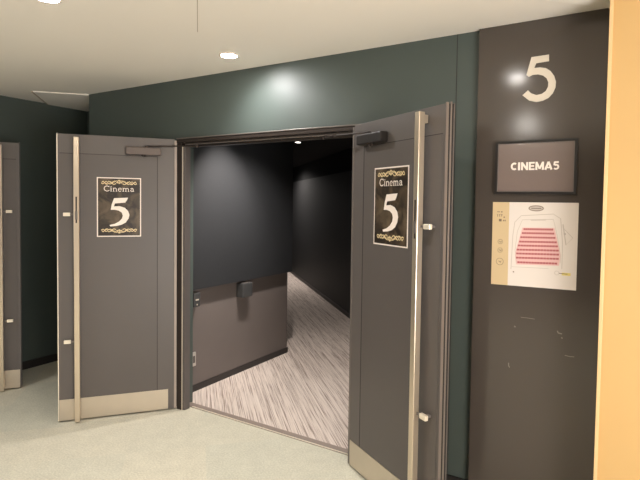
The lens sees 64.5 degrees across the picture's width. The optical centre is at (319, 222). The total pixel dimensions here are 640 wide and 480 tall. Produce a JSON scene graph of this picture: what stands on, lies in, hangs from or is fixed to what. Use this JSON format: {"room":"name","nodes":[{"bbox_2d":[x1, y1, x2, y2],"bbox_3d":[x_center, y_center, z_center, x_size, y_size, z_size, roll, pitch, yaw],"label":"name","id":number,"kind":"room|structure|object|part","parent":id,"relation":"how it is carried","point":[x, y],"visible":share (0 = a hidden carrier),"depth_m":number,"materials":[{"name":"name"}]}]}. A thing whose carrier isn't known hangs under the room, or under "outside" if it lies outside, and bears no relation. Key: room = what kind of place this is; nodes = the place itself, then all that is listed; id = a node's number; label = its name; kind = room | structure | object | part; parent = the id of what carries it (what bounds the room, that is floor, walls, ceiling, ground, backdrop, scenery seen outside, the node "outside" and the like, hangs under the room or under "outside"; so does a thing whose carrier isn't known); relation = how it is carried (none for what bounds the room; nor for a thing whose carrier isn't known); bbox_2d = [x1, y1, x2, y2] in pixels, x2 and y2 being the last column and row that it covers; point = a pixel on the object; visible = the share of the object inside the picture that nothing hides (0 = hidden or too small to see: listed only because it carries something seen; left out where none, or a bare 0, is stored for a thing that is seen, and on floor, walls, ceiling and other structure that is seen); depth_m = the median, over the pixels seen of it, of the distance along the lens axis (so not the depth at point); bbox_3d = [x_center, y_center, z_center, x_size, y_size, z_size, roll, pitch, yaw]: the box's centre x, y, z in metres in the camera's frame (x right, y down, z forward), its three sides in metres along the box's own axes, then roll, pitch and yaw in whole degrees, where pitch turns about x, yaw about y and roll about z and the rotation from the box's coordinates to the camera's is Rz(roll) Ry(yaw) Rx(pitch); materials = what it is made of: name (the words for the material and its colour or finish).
{"room":"cinema lobby","nodes":[
{"label":"cinema lobby","id":0,"kind":"room"},
{"bbox_2d":[0,95,86,361],"bbox_3d":[-4.342,0.196,2.517,0.118,2.587,7.100,2,3,31],"label":"wall","id":1,"kind":"structure","parent":0,"point":[35,125],"depth_m":4.97,"materials":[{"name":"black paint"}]},
{"bbox_2d":[0,142,21,390],"bbox_3d":[-2.966,0.373,4.199,0.842,2.120,0.120,0,2,-22],"label":"door","id":2,"kind":"structure","parent":1,"relation":"in","point":[10,180],"depth_m":4.33,"materials":[{"name":"laminate"}]},
{"bbox_3d":[-2.689,0.390,4.267,0.036,2.080,0.036,0,2,-22],"label":"pull handle","id":3,"kind":"part","parent":2,"relation":"part of","materials":[{"name":"gold metal"}]},
{"bbox_3d":[-2.912,0.369,4.227,0.672,1.808,0.003,0,2,-22],"label":"panel","id":4,"kind":"part","parent":2,"relation":"part of","materials":[{"name":"laminate"}]},
{"bbox_3d":[-2.956,1.352,4.252,0.770,0.156,0.004,0,2,-22],"label":"kick plate","id":5,"kind":"part","parent":2,"relation":"part of","materials":[{"name":"metal"}]},
{"bbox_2d":[22,353,57,369],"bbox_3d":[-2.681,1.373,5.171,0.015,0.075,0.700,2,3,31],"label":"baseboard","id":6,"kind":"structure","parent":1,"relation":"attached to","point":[54,357],"depth_m":5.01,"materials":[{"name":"black"}]},
{"bbox_2d":[33,91,88,110],"bbox_3d":[-2.355,-1.157,4.822,0.777,0.008,0.824,2,3,31],"label":"ceiling","id":7,"kind":"structure","parent":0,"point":[67,100],"depth_m":4.75,"materials":[{"name":"white paint"}]},
{"bbox_2d":[87,111,88,134],"bbox_3d":[-2.131,0.120,5.265,0.777,2.587,0.100,2,3,31],"label":"wall","id":8,"kind":"structure","parent":0,"point":[87,111],"depth_m":5.37,"materials":[{"name":"black paint"}]},
{"bbox_2d":[0,272,365,479],"bbox_3d":[-0.829,1.493,4.449,11.890,0.060,14.000,2,3,31],"label":"floor","id":9,"kind":"structure","parent":0,"point":[191,443],"depth_m":3.68,"materials":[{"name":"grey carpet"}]},
{"bbox_2d":[193,352,195,365],"bbox_3d":[-1.089,1.178,4.360,0.018,0.120,0.050,2,3,31],"label":"wall outlet","id":10,"kind":"object","parent":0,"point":[194,353],"visible":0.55,"depth_m":4.36,"materials":[{"name":"grey metal"}]},
{"bbox_2d":[193,292,199,306],"bbox_3d":[-1.067,0.659,4.326,0.058,0.120,0.075,2,3,31],"label":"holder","id":11,"kind":"object","parent":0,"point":[196,295],"visible":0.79,"depth_m":4.31,"materials":[{"name":"grey metal"}]},
{"bbox_2d":[193,272,287,384],"bbox_3d":[-1.062,0.881,7.849,1.046,0.895,7.214,1,2,-4],"label":"wall","id":12,"kind":"structure","parent":0,"point":[230,332],"depth_m":4.84,"materials":[{"name":"grey paint"}]},
{"bbox_2d":[193,347,287,391],"bbox_3d":[-0.764,1.419,4.910,0.012,0.055,1.577,2,3,31],"label":"baseboard","id":13,"kind":"structure","parent":12,"relation":"attached to","point":[198,386],"depth_m":4.86,"materials":[{"name":"black"}]},
{"bbox_2d":[193,141,293,289],"bbox_3d":[-1.008,-0.348,7.809,1.089,1.565,7.297,1,2,-4],"label":"wall","id":14,"kind":"structure","parent":0,"point":[243,194],"depth_m":4.76,"materials":[{"name":"black paint"}]},
{"bbox_2d":[236,281,252,297],"bbox_3d":[-0.723,0.644,4.860,0.084,0.138,0.145,2,3,31],"label":"holder","id":15,"kind":"object","parent":14,"relation":"attached to","point":[244,289],"visible":1,"depth_m":4.81,"materials":[{"name":"grey"}]},
{"bbox_2d":[89,31,478,479],"bbox_3d":[-0.218,0.204,3.741,4.080,2.587,0.500,2,3,31],"label":"wall","id":16,"kind":"structure","parent":0,"point":[367,85],"depth_m":3.16,"materials":[{"name":"green paint"}]},
{"bbox_2d":[56,132,198,421],"bbox_3d":[-1.439,0.408,3.840,0.999,2.120,0.155,0,2,-15],"label":"door","id":17,"kind":"structure","parent":16,"relation":"in","point":[117,296],"depth_m":3.82,"materials":[{"name":"laminate"}]},
{"bbox_3d":[-1.770,0.425,3.693,0.036,2.080,0.036,0,2,-19],"label":"pull handle","id":18,"kind":"part","parent":17,"relation":"part of","materials":[{"name":"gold metal"}]},
{"bbox_3d":[-1.576,0.403,3.808,0.672,1.808,0.003,0,2,-19],"label":"panel","id":19,"kind":"part","parent":17,"relation":"part of","materials":[{"name":"laminate"}]},
{"bbox_3d":[-1.555,1.386,3.857,0.767,0.156,0.005,0,2,-19],"label":"kick plate","id":20,"kind":"part","parent":17,"relation":"part of","materials":[{"name":"metal"}]},
{"bbox_2d":[97,177,140,236],"bbox_3d":[-1.507,-0.114,3.806,0.309,0.443,0.002,0,2,-19],"label":"poster","id":21,"kind":"object","parent":17,"relation":"attached to","point":[118,199],"visible":1,"depth_m":3.81,"materials":[{"name":"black paper"}]},
{"bbox_3d":[-1.209,-0.579,3.849,0.206,0.019,0.020,0,2,-14],"label":"closer arm","id":22,"kind":"part","parent":17,"relation":"part of","materials":[{"name":"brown metal"}]},
{"bbox_2d":[176,124,358,409],"bbox_3d":[-0.385,0.437,3.601,1.643,2.128,0.166,2,3,31],"label":"door frame","id":23,"kind":"structure","parent":16,"relation":"attached to","point":[315,133],"depth_m":3.93,"materials":[{"name":"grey metal"}]},
{"bbox_3d":[-0.400,-0.603,3.512,1.643,0.028,0.040,2,3,31],"label":"head casing","id":24,"kind":"part","parent":23,"relation":"part of","materials":[{"name":"brown metal"}]},
{"bbox_2d":[190,402,347,454],"bbox_3d":[-0.373,1.525,3.686,1.643,0.067,0.065,2,3,31],"label":"trim","id":25,"kind":"structure","parent":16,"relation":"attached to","point":[328,446],"depth_m":3.66,"materials":[{"name":"silver metal"}]},
{"bbox_2d":[322,101,454,479],"bbox_3d":[0.309,0.468,2.880,0.147,2.120,1.077,0,3,-30],"label":"door","id":26,"kind":"structure","parent":16,"relation":"in","point":[400,298],"depth_m":2.67,"materials":[{"name":"laminate"}]},
{"bbox_3d":[0.182,-0.528,3.016,0.020,0.019,0.294,-1,3,-41],"label":"closer arm","id":27,"kind":"part","parent":26,"relation":"part of","materials":[{"name":"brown metal"}]},
{"bbox_3d":[0.373,1.452,2.817,0.005,0.156,0.806,0,2,-28],"label":"kick plate","id":28,"kind":"part","parent":26,"relation":"part of","materials":[{"name":"metal"}]},
{"bbox_2d":[373,165,408,247],"bbox_3d":[0.385,-0.087,2.771,0.002,0.433,0.317,0,2,-28],"label":"poster","id":29,"kind":"object","parent":26,"relation":"attached to","point":[391,188],"visible":1,"depth_m":2.76,"materials":[{"name":"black paper"}]},
{"bbox_3d":[0.411,0.471,2.734,0.004,1.808,0.680,0,2,-28],"label":"panel","id":30,"kind":"part","parent":26,"relation":"part of","materials":[{"name":"grey wood"}]},
{"bbox_3d":[0.474,0.500,2.514,0.036,2.080,0.036,0,2,-28],"label":"pull handle","id":31,"kind":"part","parent":26,"relation":"part of","materials":[{"name":"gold metal"}]},
{"bbox_2d":[447,34,457,473],"bbox_3d":[0.745,0.211,2.856,0.003,2.507,0.002,2,3,31],"label":"trim","id":32,"kind":"structure","parent":16,"relation":"attached to","point":[457,34],"depth_m":2.85,"materials":[{"name":"black metal"}]},
{"bbox_2d":[446,474,465,479],"bbox_3d":[0.570,1.487,2.996,0.612,0.102,0.012,2,3,31],"label":"baseboard","id":33,"kind":"structure","parent":16,"relation":"attached to","point":[448,477],"depth_m":2.88,"materials":[{"name":"black"}]},
{"bbox_2d":[468,8,609,479],"bbox_3d":[1.103,0.266,2.621,0.607,2.586,0.030,2,3,31],"label":"wall panel","id":34,"kind":"object","parent":16,"relation":"attached to","point":[534,350],"visible":0.93,"depth_m":2.59,"materials":[{"name":"brown"}]},
{"bbox_2d":[491,202,578,290],"bbox_3d":[1.093,0.117,2.604,0.409,0.438,0.002,2,3,31],"label":"chart","id":35,"kind":"object","parent":34,"relation":"attached to","point":[534,244],"visible":1,"depth_m":2.60,"materials":[{"name":"beige paper"}]},
{"bbox_2d":[494,138,577,193],"bbox_3d":[1.093,-0.281,2.581,0.388,0.275,0.020,2,3,31],"label":"sign","id":36,"kind":"object","parent":34,"relation":"attached to","point":[542,166],"visible":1,"depth_m":2.57,"materials":[{"name":"grey glass"}]},
{"bbox_2d":[523,55,555,101],"bbox_3d":[1.110,-0.727,2.567,0.155,0.231,0.004,2,3,31],"label":"number","id":37,"kind":"object","parent":34,"relation":"attached to","point":[532,70],"depth_m":2.56,"materials":[{"name":"beige plastic"}]},
{"bbox_2d":[0,0,604,102],"bbox_3d":[-0.928,-1.006,0.267,8.050,0.080,7.100,2,3,31],"label":"ceiling","id":38,"kind":"structure","parent":0,"point":[67,46],"depth_m":2.81,"materials":[{"name":"paint"}]},
{"bbox_2d":[38,0,61,3],"bbox_3d":[-1.273,-1.048,2.368,0.124,0.006,0.124,2,3,31],"label":"recessed light","id":39,"kind":"object","parent":38,"relation":"in","point":[45,1],"visible":1,"depth_m":2.40,"materials":[{"name":"beige"}]},
{"bbox_2d":[197,0,197,31],"bbox_3d":[-0.550,-1.038,2.272,0.004,0.001,1.141,0,2,-13],"label":"trim","id":40,"kind":"structure","parent":38,"relation":"attached to","point":[197,0],"depth_m":2.58,"materials":[{"name":"beige"}]},
{"bbox_2d":[219,52,238,58],"bbox_3d":[-0.586,-1.073,3.264,0.124,0.006,0.124,2,3,31],"label":"recessed light","id":41,"kind":"object","parent":38,"relation":"in","point":[228,55],"visible":1,"depth_m":3.25,"materials":[{"name":"beige"}]},
{"bbox_2d":[292,170,351,313],"bbox_3d":[0.259,0.279,8.162,0.085,2.110,8.415,0,2,-13],"label":"wall","id":42,"kind":"structure","parent":0,"point":[322,206],"depth_m":8.72,"materials":[{"name":"black paint"}]},
{"bbox_2d":[290,271,349,318],"bbox_3d":[0.197,1.302,8.190,0.014,0.060,8.415,0,2,-13],"label":"baseboard","id":43,"kind":"structure","parent":42,"relation":"attached to","point":[327,299],"depth_m":8.68,"materials":[{"name":"black"}]},
{"bbox_2d":[293,147,352,181],"bbox_3d":[0.379,-0.950,8.139,0.156,0.350,8.414,0,2,-13],"label":"wall","id":44,"kind":"structure","parent":0,"point":[339,162],"depth_m":8.91,"materials":[{"name":"black paint"}]},
{"bbox_2d":[293,138,352,167],"bbox_3d":[-0.735,-1.151,7.636,2.659,0.060,9.694,0,2,-13],"label":"ceiling","id":45,"kind":"structure","parent":0,"point":[304,152],"depth_m":7.65,"materials":[{"name":"black paint"}]},
{"bbox_2d":[597,0,639,479],"bbox_3d":[2.663,0.325,1.618,3.054,2.587,0.390,2,3,31],"label":"wall","id":46,"kind":"structure","parent":0,"point":[619,414],"depth_m":2.21,"materials":[{"name":"orange paint"}]},
{"bbox_2d":[545,0,609,7],"bbox_3d":[1.121,-0.994,1.826,0.742,0.010,0.977,0,2,-13],"label":"trim","id":47,"kind":"structure","parent":46,"relation":"attached to","point":[596,3],"depth_m":2.32,"materials":[{"name":"white paint"}]},
{"bbox_2d":[593,0,613,479],"bbox_3d":[1.257,0.281,2.259,0.015,2.586,0.037,2,3,31],"label":"trim","id":48,"kind":"structure","parent":46,"relation":"attached to","point":[611,1],"depth_m":2.23,"materials":[{"name":"brown"}]}
]}

